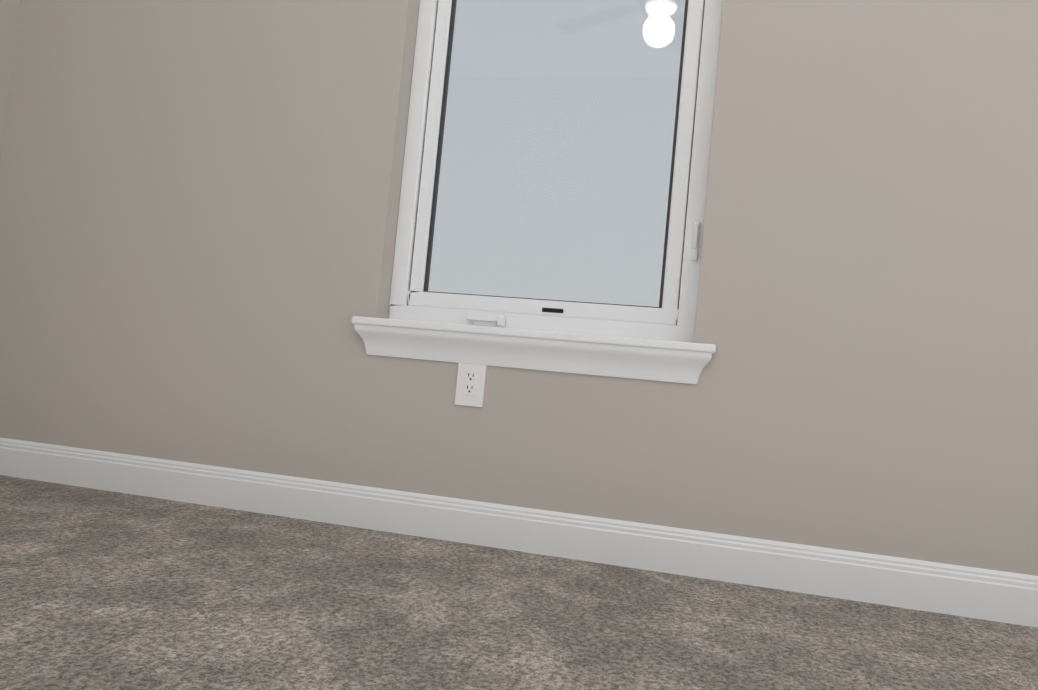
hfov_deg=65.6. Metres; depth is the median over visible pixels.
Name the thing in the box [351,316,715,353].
stool
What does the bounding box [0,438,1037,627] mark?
baseboard
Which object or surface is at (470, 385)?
electrical outlet
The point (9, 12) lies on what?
wall
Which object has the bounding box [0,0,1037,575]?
wall
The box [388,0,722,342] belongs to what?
window
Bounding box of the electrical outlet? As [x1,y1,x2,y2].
[455,363,486,406]
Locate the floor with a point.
(104, 590)
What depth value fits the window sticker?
2.22 m
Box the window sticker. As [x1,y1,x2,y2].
[542,308,562,312]
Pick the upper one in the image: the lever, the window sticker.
the lever
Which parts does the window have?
crank handle, window sash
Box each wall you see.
[0,0,20,165]
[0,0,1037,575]
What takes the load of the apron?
attached to the wall at (198, 212)
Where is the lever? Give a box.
[690,221,699,260]
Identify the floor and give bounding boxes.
[0,475,1037,689]
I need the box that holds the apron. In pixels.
[354,324,711,383]

